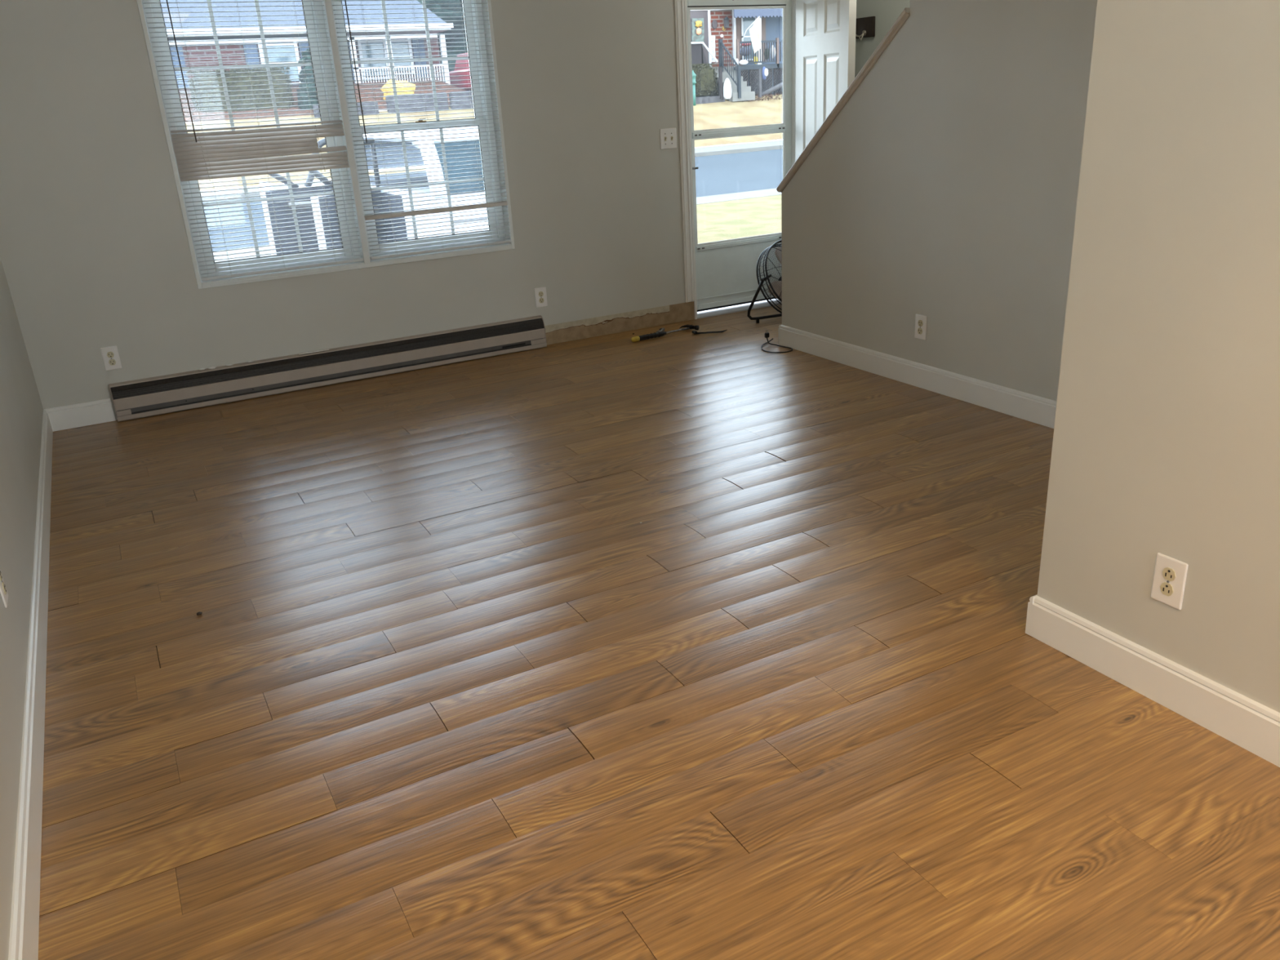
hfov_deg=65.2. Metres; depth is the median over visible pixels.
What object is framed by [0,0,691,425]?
wall
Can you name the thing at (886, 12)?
wall
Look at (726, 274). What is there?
door
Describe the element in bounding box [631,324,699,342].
hammer
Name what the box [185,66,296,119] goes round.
hedge
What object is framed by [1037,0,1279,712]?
wall
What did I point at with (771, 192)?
pavement
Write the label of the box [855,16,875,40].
coat rack
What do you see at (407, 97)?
wall
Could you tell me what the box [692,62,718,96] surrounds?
clipped hedge
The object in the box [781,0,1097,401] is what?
wall
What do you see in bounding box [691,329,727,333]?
bar
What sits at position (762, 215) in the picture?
lawn
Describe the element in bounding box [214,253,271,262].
driveway
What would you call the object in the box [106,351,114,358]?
receptacle
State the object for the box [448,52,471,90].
car
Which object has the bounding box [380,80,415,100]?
ornamental grass
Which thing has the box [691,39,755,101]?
porch steps
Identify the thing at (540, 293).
receptacle
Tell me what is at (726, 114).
grass bank
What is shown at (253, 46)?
window
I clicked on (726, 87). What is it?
statue
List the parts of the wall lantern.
lantern glass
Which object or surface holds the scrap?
on the baseboard heater
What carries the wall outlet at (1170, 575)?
attached to the wall at (1166, 434)
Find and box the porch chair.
[740,46,750,56]
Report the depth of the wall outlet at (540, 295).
6.15 m
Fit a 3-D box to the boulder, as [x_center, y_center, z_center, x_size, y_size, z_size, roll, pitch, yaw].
[3.895,-15.729,37.674,0.393,0.172,0.178,-14,24,-25]
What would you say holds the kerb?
on the grass bank
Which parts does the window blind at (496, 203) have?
ladder cord, ladder cord, rail, ladder cord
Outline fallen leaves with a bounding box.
[742,92,782,101]
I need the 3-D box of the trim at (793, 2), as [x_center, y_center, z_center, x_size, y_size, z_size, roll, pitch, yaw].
[0.667,-2.160,6.627,0.903,2.050,0.192,-14,24,-25]
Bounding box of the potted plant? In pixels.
[765,48,768,59]
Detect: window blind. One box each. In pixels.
[142,0,363,280]
[331,0,511,259]
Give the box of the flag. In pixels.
[739,16,761,53]
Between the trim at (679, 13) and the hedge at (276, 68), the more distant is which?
the hedge at (276, 68)
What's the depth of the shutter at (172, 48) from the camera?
31.67 m
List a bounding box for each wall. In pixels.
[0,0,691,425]
[0,257,43,959]
[312,90,473,117]
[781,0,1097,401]
[854,0,910,78]
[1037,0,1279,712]
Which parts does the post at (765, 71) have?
post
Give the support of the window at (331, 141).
in the wall at (95, 251)
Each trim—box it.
[39,322,1271,957]
[136,0,515,288]
[674,0,694,302]
[684,0,795,319]
[776,7,909,191]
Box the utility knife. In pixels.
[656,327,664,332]
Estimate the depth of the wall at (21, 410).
2.98 m
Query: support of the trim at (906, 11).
attached to the wall at (944, 189)
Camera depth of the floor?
2.58 m
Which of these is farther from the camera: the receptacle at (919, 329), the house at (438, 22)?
the house at (438, 22)
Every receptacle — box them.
[1,581,6,594]
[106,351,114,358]
[108,359,115,365]
[538,291,543,296]
[538,297,543,302]
[917,320,923,326]
[917,327,922,334]
[1160,582,1173,595]
[1162,567,1176,581]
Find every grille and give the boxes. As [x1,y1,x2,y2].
[757,248,782,311]
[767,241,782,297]
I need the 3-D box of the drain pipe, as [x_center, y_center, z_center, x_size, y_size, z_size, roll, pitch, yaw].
[5.124,-15.010,38.419,1.356,0.601,0.180,-14,24,-25]
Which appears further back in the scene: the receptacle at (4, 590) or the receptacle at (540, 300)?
the receptacle at (540, 300)
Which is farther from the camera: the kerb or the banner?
the banner
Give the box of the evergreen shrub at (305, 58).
[296,48,318,109]
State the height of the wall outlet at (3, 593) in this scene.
0.120 m
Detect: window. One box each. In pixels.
[141,0,360,279]
[331,0,505,259]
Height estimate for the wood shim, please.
0.005 m
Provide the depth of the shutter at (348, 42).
35.16 m
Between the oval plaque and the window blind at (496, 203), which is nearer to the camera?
the window blind at (496, 203)
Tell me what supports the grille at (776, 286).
attached to the floor fan
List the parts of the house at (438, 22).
porch post, porch post, porch railing, porch post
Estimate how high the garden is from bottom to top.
1.200 m
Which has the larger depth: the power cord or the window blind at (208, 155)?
the power cord
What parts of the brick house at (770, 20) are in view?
door, door frame, porch post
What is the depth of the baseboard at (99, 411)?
5.12 m
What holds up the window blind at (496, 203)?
attached to the window at (479, 20)
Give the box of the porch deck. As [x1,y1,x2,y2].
[695,37,782,97]
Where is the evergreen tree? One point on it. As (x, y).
(446, 6)
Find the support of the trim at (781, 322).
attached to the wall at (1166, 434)
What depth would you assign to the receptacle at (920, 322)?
4.89 m
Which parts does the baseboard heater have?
rating plate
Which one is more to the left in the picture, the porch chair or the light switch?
the light switch
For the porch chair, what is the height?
0.325 m
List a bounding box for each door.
[686,0,791,311]
[795,0,856,161]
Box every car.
[258,125,488,255]
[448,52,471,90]
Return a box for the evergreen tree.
[417,0,467,75]
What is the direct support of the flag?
attached to the porch deck
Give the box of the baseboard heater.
[108,315,546,421]
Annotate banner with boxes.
[691,17,704,45]
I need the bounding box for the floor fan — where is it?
[746,240,782,323]
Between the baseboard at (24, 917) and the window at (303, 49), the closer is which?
the baseboard at (24, 917)
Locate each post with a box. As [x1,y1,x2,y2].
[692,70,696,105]
[757,66,768,97]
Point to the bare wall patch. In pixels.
(643, 318)
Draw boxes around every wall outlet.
[0,570,8,608]
[100,346,122,370]
[533,286,547,307]
[914,313,927,340]
[1151,552,1188,609]
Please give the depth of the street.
21.50 m
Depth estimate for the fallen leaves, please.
37.95 m
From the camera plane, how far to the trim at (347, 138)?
5.39 m
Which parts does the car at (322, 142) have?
door, door, boot trim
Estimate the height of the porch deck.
2.050 m
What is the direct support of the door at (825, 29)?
in the wall at (95, 251)
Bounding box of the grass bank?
[185,93,782,190]
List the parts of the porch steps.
handrail, short post, newel post, handrail, newel post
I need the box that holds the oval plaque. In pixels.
[711,19,717,29]
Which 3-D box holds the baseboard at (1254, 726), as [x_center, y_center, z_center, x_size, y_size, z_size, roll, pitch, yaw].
[2.108,0.422,2.443,1.559,0.118,7.777,-14,24,-25]
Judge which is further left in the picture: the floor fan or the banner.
the banner
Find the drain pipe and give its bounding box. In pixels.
[761,82,782,96]
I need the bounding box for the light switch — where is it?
[659,128,676,149]
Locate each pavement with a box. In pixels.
[200,140,782,202]
[213,187,781,259]
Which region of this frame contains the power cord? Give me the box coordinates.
[760,329,792,352]
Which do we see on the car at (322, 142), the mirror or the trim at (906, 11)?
the mirror
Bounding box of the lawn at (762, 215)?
[696,195,781,244]
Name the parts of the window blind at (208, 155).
ladder cord, lift cord, ladder cord, rail, ladder cord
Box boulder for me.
[738,59,747,64]
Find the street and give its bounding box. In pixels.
[202,148,782,251]
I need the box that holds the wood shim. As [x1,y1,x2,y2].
[298,348,328,355]
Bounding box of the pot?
[769,44,775,59]
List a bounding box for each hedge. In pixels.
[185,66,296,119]
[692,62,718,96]
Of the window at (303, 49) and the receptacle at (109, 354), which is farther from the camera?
the window at (303, 49)
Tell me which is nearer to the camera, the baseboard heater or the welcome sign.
the baseboard heater
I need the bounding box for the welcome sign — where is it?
[709,35,715,62]
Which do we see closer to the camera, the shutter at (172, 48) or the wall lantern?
the shutter at (172, 48)
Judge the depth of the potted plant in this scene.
38.92 m
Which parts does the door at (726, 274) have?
rail, kick panel, rail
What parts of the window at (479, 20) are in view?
sash, sash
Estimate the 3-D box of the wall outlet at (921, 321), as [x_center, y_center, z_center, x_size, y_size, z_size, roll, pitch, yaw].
[1.374,-0.749,4.898,0.009,0.120,0.078,-14,24,-25]
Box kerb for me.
[695,95,724,104]
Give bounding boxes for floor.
[38,304,1279,959]
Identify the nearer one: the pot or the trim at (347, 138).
the trim at (347, 138)
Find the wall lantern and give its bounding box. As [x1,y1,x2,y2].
[724,16,729,27]
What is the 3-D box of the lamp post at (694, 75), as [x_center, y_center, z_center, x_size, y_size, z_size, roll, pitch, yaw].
[1.936,-14.123,36.226,0.260,1.350,0.260,-14,24,-25]
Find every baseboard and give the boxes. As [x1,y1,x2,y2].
[8,408,53,959]
[44,398,115,431]
[777,324,1279,767]
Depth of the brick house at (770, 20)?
38.86 m
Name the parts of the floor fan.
tilt knob, fan blade, fan blade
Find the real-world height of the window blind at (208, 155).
1.410 m
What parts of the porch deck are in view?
post, lattice panel, lattice panel, handrail, lattice panel, post, lattice panel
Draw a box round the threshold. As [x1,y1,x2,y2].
[697,298,782,319]
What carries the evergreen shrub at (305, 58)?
on the garden
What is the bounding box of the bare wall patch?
[544,301,694,344]
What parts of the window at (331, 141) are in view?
sash, sash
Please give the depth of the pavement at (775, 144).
29.84 m
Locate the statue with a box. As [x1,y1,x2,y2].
[723,78,731,99]
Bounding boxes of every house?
[160,0,453,92]
[689,8,782,94]
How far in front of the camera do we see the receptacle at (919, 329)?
4.90 m
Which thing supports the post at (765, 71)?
on the grass bank
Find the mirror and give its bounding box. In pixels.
[258,181,274,191]
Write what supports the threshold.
attached to the wall at (95, 251)
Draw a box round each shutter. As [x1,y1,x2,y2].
[169,46,189,88]
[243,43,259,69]
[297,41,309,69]
[347,41,354,79]
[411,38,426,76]
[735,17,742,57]
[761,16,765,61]
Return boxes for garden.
[179,80,467,122]
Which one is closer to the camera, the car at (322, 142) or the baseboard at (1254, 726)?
the baseboard at (1254, 726)
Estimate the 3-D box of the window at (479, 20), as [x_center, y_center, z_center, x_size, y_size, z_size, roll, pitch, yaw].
[-1.233,-2.007,5.609,0.838,1.424,0.093,-14,24,-25]
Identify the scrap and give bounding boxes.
[208,365,217,368]

